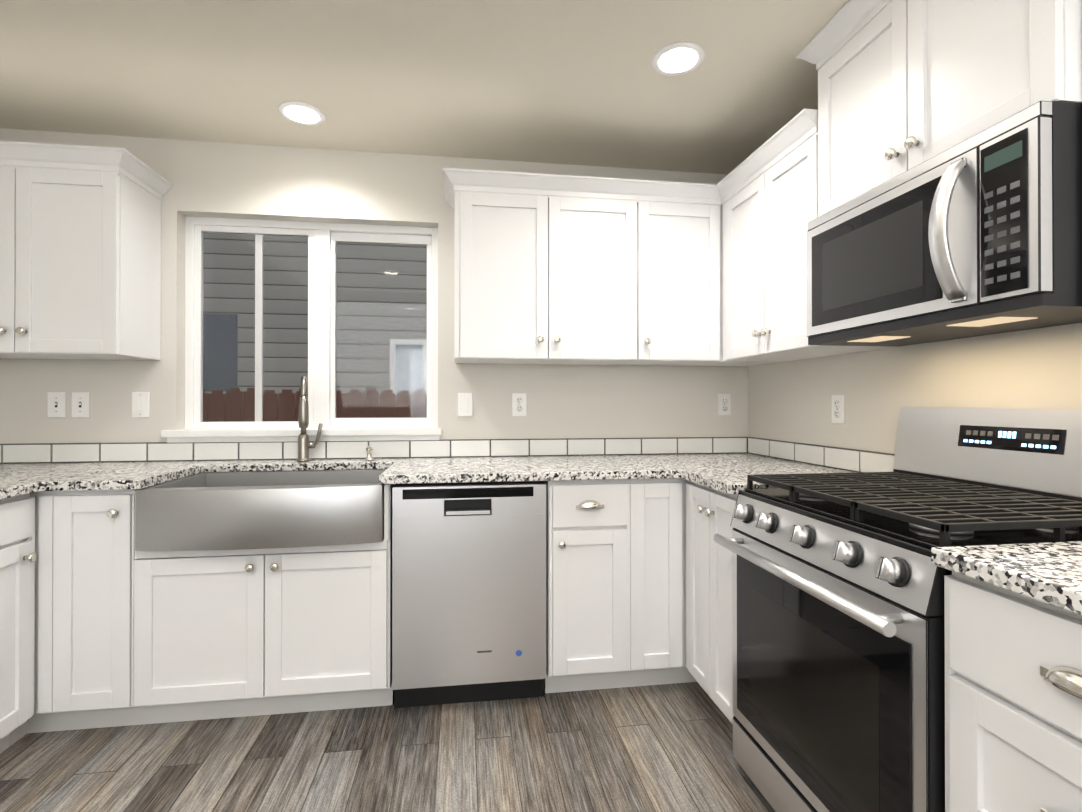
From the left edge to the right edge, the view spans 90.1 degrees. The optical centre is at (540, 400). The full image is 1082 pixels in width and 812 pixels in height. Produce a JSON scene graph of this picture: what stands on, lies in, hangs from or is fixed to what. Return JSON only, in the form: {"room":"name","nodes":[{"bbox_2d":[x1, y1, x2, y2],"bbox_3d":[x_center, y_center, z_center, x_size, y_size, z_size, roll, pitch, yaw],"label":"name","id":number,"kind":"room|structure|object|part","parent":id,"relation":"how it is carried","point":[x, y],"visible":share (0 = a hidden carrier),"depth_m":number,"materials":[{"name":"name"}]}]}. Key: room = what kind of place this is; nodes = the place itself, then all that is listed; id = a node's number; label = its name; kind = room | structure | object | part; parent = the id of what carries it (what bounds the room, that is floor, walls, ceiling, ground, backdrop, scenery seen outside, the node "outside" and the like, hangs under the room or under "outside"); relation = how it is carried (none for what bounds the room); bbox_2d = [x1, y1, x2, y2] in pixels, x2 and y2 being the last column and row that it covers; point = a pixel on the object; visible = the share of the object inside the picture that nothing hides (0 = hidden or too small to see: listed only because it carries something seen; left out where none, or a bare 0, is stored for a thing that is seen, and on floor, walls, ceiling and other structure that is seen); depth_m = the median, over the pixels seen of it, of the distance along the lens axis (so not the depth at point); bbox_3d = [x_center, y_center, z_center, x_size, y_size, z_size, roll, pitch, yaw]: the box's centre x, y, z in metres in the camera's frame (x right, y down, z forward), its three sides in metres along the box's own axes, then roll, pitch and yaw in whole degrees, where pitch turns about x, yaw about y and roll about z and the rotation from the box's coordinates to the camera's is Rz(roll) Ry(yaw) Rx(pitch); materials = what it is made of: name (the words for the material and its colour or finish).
{"room":"kitchen","nodes":[
{"label":"kitchen","id":0,"kind":"room"},
{"bbox_2d":[0,128,747,463],"bbox_3d":[-0.749,-0.009,2.707,4.022,2.405,0.140,0,0,-8],"label":"wall","id":1,"kind":"structure","parent":0,"point":[286,184],"depth_m":2.62,"materials":[{"name":"white paint"}]},
{"bbox_2d":[47,392,65,417],"bbox_3d":[-2.176,0.017,2.423,0.072,0.116,0.016,0,0,-8],"label":"light switch","id":2,"kind":"object","parent":1,"relation":"attached to","point":[56,404],"visible":1,"depth_m":2.43,"materials":[{"name":"white plastic"}]},
{"bbox_2d":[72,392,89,417],"bbox_3d":[-2.080,0.017,2.437,0.072,0.116,0.016,0,0,-8],"label":"light switch","id":3,"kind":"object","parent":1,"relation":"attached to","point":[80,404],"visible":1,"depth_m":2.44,"materials":[{"name":"white plastic"}]},
{"bbox_2d":[0,141,172,359],"bbox_3d":[-2.120,-0.595,2.256,0.894,0.813,0.364,0,0,-8],"label":"upper cabinet","id":4,"kind":"object","parent":1,"relation":"attached to","point":[80,251],"visible":1,"depth_m":2.17,"materials":[{"name":"white paint"}]},
{"bbox_2d":[132,392,148,416],"bbox_3d":[-1.835,0.017,2.476,0.072,0.116,0.009,0,0,-8],"label":"light switch","id":5,"kind":"object","parent":1,"relation":"attached to","point":[140,404],"visible":1,"depth_m":2.47,"materials":[{"name":"white plastic"}]},
{"bbox_2d":[161,216,441,442],"bbox_3d":[-1.120,-0.344,2.635,1.261,1.075,0.170,0,0,-8],"label":"window","id":6,"kind":"structure","parent":1,"relation":"in","point":[323,238],"depth_m":2.66,"materials":[{"name":"white plastic"}]},
{"bbox_2d":[458,393,472,415],"bbox_3d":[-0.377,0.018,2.685,0.072,0.116,0.009,0,0,-8],"label":"light switch","id":7,"kind":"object","parent":1,"relation":"attached to","point":[465,402],"visible":1,"depth_m":2.68,"materials":[{"name":"white plastic"}]},
{"bbox_2d":[512,393,526,415],"bbox_3d":[-0.108,0.018,2.724,0.072,0.116,0.008,0,0,-8],"label":"electrical outlet","id":8,"kind":"object","parent":1,"relation":"attached to","point":[519,404],"visible":1,"depth_m":2.72,"materials":[{"name":"white plastic"}]},
{"bbox_2d":[451,168,654,364],"bbox_3d":[0.038,-0.594,2.588,0.889,0.814,0.316,0,0,-8],"label":"upper cabinet","id":9,"kind":"object","parent":1,"relation":"attached to","point":[565,269],"depth_m":2.43,"materials":[{"name":"white paint"}]},
{"bbox_2d":[643,180,722,365],"bbox_3d":[0.595,-0.593,2.668,0.458,0.814,0.316,0,0,-8],"label":"upper cabinet","id":10,"kind":"object","parent":1,"relation":"attached to","point":[688,217],"depth_m":2.53,"materials":[{"name":"white paint"}]},
{"bbox_2d":[718,394,730,414],"bbox_3d":[0.978,0.019,2.880,0.072,0.116,0.008,0,0,-8],"label":"electrical outlet","id":11,"kind":"object","parent":1,"relation":"attached to","point":[724,404],"visible":1,"depth_m":2.88,"materials":[{"name":"white plastic"}]},
{"bbox_2d":[0,682,774,811],"bbox_3d":[-0.313,1.210,-0.335,4.022,0.060,6.276,0,0,-8],"label":"floor","id":12,"kind":"structure","parent":0,"point":[660,748],"depth_m":1.78,"materials":[{"name":"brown wood"}]},
{"bbox_2d":[0,493,36,753],"bbox_3d":[-2.072,0.750,1.500,0.775,0.876,0.603,0,0,-8],"label":"base cabinet","id":13,"kind":"object","parent":12,"relation":"on","point":[18,556],"visible":1,"depth_m":1.76,"materials":[{"name":"white paint"}]},
{"bbox_2d":[9,491,72,746],"bbox_3d":[-2.108,0.753,2.118,0.881,0.876,0.626,0,0,-8],"label":"base cabinet","id":14,"kind":"object","parent":12,"relation":"on","point":[53,651],"depth_m":1.87,"materials":[{"name":"white paint"}]},
{"bbox_2d":[0,462,119,498],"bbox_3d":[-1.992,0.288,1.046,0.802,0.032,2.400,0,0,-8],"label":"countertop","id":15,"kind":"structure","parent":14,"relation":"on","point":[17,479],"depth_m":2.09,"materials":[{"name":"stone"}]},
{"bbox_2d":[40,453,811,490],"bbox_3d":[-0.692,0.294,2.309,3.736,0.032,0.655,0,0,-8],"label":"countertop","id":16,"kind":"structure","parent":14,"relation":"on","point":[126,475],"depth_m":2.25,"materials":[{"name":"stone"}]},
{"bbox_2d":[296,376,322,461],"bbox_3d":[-1.064,0.083,2.442,0.114,0.390,0.187,0,0,-8],"label":"pull-down faucet","id":17,"kind":"object","parent":16,"relation":"on","point":[304,444],"visible":1,"depth_m":2.47,"materials":[{"name":"silver metal"}]},
{"bbox_2d":[365,446,373,459],"bbox_3d":[-0.805,0.244,2.523,0.042,0.068,0.087,0,0,-8],"label":"soap dispenser","id":18,"kind":"object","parent":16,"relation":"on","point":[369,450],"visible":1,"depth_m":2.53,"materials":[{"name":"silver metal"}]},
{"bbox_2d":[0,437,747,463],"bbox_3d":[-0.737,0.235,2.628,3.740,0.088,0.016,0,0,-8],"label":"backsplash","id":19,"kind":"structure","parent":16,"relation":"on","point":[137,451],"depth_m":2.61,"materials":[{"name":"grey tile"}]},
{"bbox_2d":[748,437,894,471],"bbox_3d":[1.185,0.234,2.364,0.009,0.088,1.015,0,0,-8],"label":"backsplash","id":20,"kind":"structure","parent":16,"relation":"on","point":[853,460],"depth_m":2.27,"materials":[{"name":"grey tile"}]},
{"bbox_2d":[73,489,152,729],"bbox_3d":[-1.596,0.753,2.191,0.358,0.876,0.626,0,0,-8],"label":"base cabinet","id":21,"kind":"object","parent":12,"relation":"on","point":[126,634],"depth_m":1.89,"materials":[{"name":"white paint"}]},
{"bbox_2d":[135,469,394,723],"bbox_3d":[-1.074,0.751,2.234,0.943,0.880,0.690,0,0,-8],"label":"base cabinet","id":22,"kind":"object","parent":12,"relation":"on","point":[272,590],"depth_m":1.96,"materials":[{"name":"white paint"}]},
{"bbox_3d":[-1.030,0.416,2.158,0.829,0.210,0.524,0,0,-8],"label":"stainless sink apron","id":23,"kind":"part","parent":22,"relation":"part of","materials":[{"name":"silver metal"}]},
{"bbox_2d":[392,481,545,707],"bbox_3d":[-0.310,0.757,2.361,0.584,0.866,0.604,0,0,-8],"label":"dishwasher","id":24,"kind":"object","parent":12,"relation":"on","point":[468,591],"visible":0.96,"depth_m":2.07,"materials":[{"name":"grey metal"}]},
{"bbox_2d":[544,479,648,692],"bbox_3d":[0.177,0.754,2.446,0.388,0.876,0.626,0,0,-8],"label":"base cabinet","id":25,"kind":"object","parent":12,"relation":"on","point":[597,531],"depth_m":2.15,"materials":[{"name":"white paint"}]},
{"bbox_2d":[649,478,688,684],"bbox_3d":[0.385,0.754,2.476,0.291,0.876,0.626,0,0,-8],"label":"base cabinet","id":26,"kind":"object","parent":12,"relation":"on","point":[667,496],"depth_m":2.18,"materials":[{"name":"white paint"}]},
{"bbox_2d":[689,672,704,690],"bbox_3d":[0.814,0.755,2.537,0.691,0.876,0.626,0,0,-8],"label":"base cabinet","id":27,"kind":"object","parent":12,"relation":"on","point":[691,679],"depth_m":2.29,"materials":[{"name":"white paint"}]},
{"bbox_2d":[686,481,737,723],"bbox_3d":[0.905,0.752,2.031,0.656,0.876,0.440,0,0,-8],"label":"base cabinet","id":28,"kind":"object","parent":12,"relation":"on","point":[709,624],"visible":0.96,"depth_m":1.96,"materials":[{"name":"white paint"}]},
{"bbox_2d":[676,465,855,494],"bbox_3d":[0.909,0.292,2.001,0.653,0.032,0.375,0,0,-8],"label":"countertop","id":29,"kind":"structure","parent":28,"relation":"on","point":[728,473],"depth_m":2.09,"materials":[{"name":"stone"}]},
{"bbox_2d":[713,407,1081,811],"bbox_3d":[0.958,0.603,1.428,0.721,1.167,0.756,0,0,-8],"label":"gas range","id":30,"kind":"object","parent":12,"relation":"on","point":[838,647],"visible":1,"depth_m":1.32,"materials":[{"name":"grey metal"}]},
{"bbox_2d":[944,571,1081,811],"bbox_3d":[1.097,0.747,0.795,0.626,0.876,0.522,0,0,-8],"label":"base cabinet","id":31,"kind":"object","parent":12,"relation":"on","point":[1013,701],"visible":1,"depth_m":0.87,"materials":[{"name":"white paint"}]},
{"bbox_2d":[931,541,1081,614],"bbox_3d":[1.159,0.285,0.273,0.650,0.032,1.575,0,0,-8],"label":"countertop","id":32,"kind":"structure","parent":31,"relation":"on","point":[1050,573],"depth_m":0.90,"materials":[{"name":"stone"}]},
{"bbox_2d":[0,0,848,174],"bbox_3d":[-0.313,-1.265,-0.325,4.022,0.080,6.276,0,0,-8],"label":"ceiling","id":33,"kind":"structure","parent":0,"point":[577,82],"depth_m":2.02,"materials":[{"name":"beige paint"}]},
{"bbox_2d":[278,101,325,125],"bbox_3d":[-1.008,-1.209,2.281,0.184,0.008,0.184,0,0,-8],"label":"recessed light","id":34,"kind":"object","parent":33,"relation":"in","point":[301,113],"visible":1,"depth_m":2.27,"materials":[{"name":"white"}]},
{"bbox_2d":[652,42,704,75],"bbox_3d":[0.486,-1.210,1.920,0.184,0.008,0.184,0,0,-8],"label":"recessed light","id":35,"kind":"object","parent":33,"relation":"in","point":[678,58],"visible":1,"depth_m":1.91,"materials":[{"name":"white"}]},
{"bbox_2d":[748,323,1081,471],"bbox_3d":[1.618,-0.021,-0.123,0.140,2.405,6.136,0,0,-8],"label":"wall","id":36,"kind":"structure","parent":0,"point":[791,401],"depth_m":1.88,"materials":[{"name":"white paint"}]},
{"bbox_2d":[711,361,777,365],"bbox_3d":[0.952,-0.593,2.720,0.368,0.814,0.316,0,0,-8],"label":"upper cabinet","id":37,"kind":"object","parent":36,"relation":"attached to","point":[725,363],"depth_m":2.70,"materials":[{"name":"white paint"}]},
{"bbox_2d":[717,108,897,361],"bbox_3d":[1.029,-0.595,2.228,0.356,0.813,0.708,0,0,-8],"label":"upper cabinet","id":38,"kind":"object","parent":36,"relation":"attached to","point":[768,190],"visible":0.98,"depth_m":2.13,"materials":[{"name":"white paint"}]},
{"bbox_2d":[832,395,844,423],"bbox_3d":[1.209,0.033,2.203,0.008,0.116,0.072,0,0,-8],"label":"electrical outlet","id":39,"kind":"object","parent":36,"relation":"attached to","point":[838,409],"visible":1,"depth_m":2.20,"materials":[{"name":"white plastic"}]},
{"bbox_2d":[796,0,1081,216],"bbox_3d":[1.133,-0.915,1.500,0.356,0.600,0.857,0,0,-8],"label":"upper cabinet","id":40,"kind":"object","parent":36,"relation":"attached to","point":[904,86],"visible":0.81,"depth_m":1.43,"materials":[{"name":"white paint"}]},
{"bbox_2d":[807,101,1081,345],"bbox_3d":[1.102,-0.401,1.495,0.416,0.421,0.755,0,0,-8],"label":"over-the-range microwave","id":41,"kind":"object","parent":40,"relation":"attached to","point":[979,234],"visible":1,"depth_m":1.26,"materials":[{"name":"grey metal"}]},
{"bbox_3d":[-2.076,1.725,4.133,13.000,0.050,3.054,0,0,-8],"label":"ground","id":42,"kind":"structure","parent":0,"visible":0},
{"bbox_2d":[203,388,426,421],"bbox_3d":[-2.107,0.795,4.493,9.041,1.812,0.060,0,0,-8],"label":"fence","id":43,"kind":"object","parent":42,"relation":"on","point":[387,408],"depth_m":4.48,"materials":[{"name":"brown wood"}]},
{"bbox_2d":[203,232,426,420],"bbox_3d":[-2.295,-2.044,5.670,11.000,7.500,0.180,0,0,-8],"label":"neighbor house","id":44,"kind":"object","parent":42,"relation":"on","point":[383,283],"depth_m":5.63,"materials":[{"name":"grey wood"}]}
]}

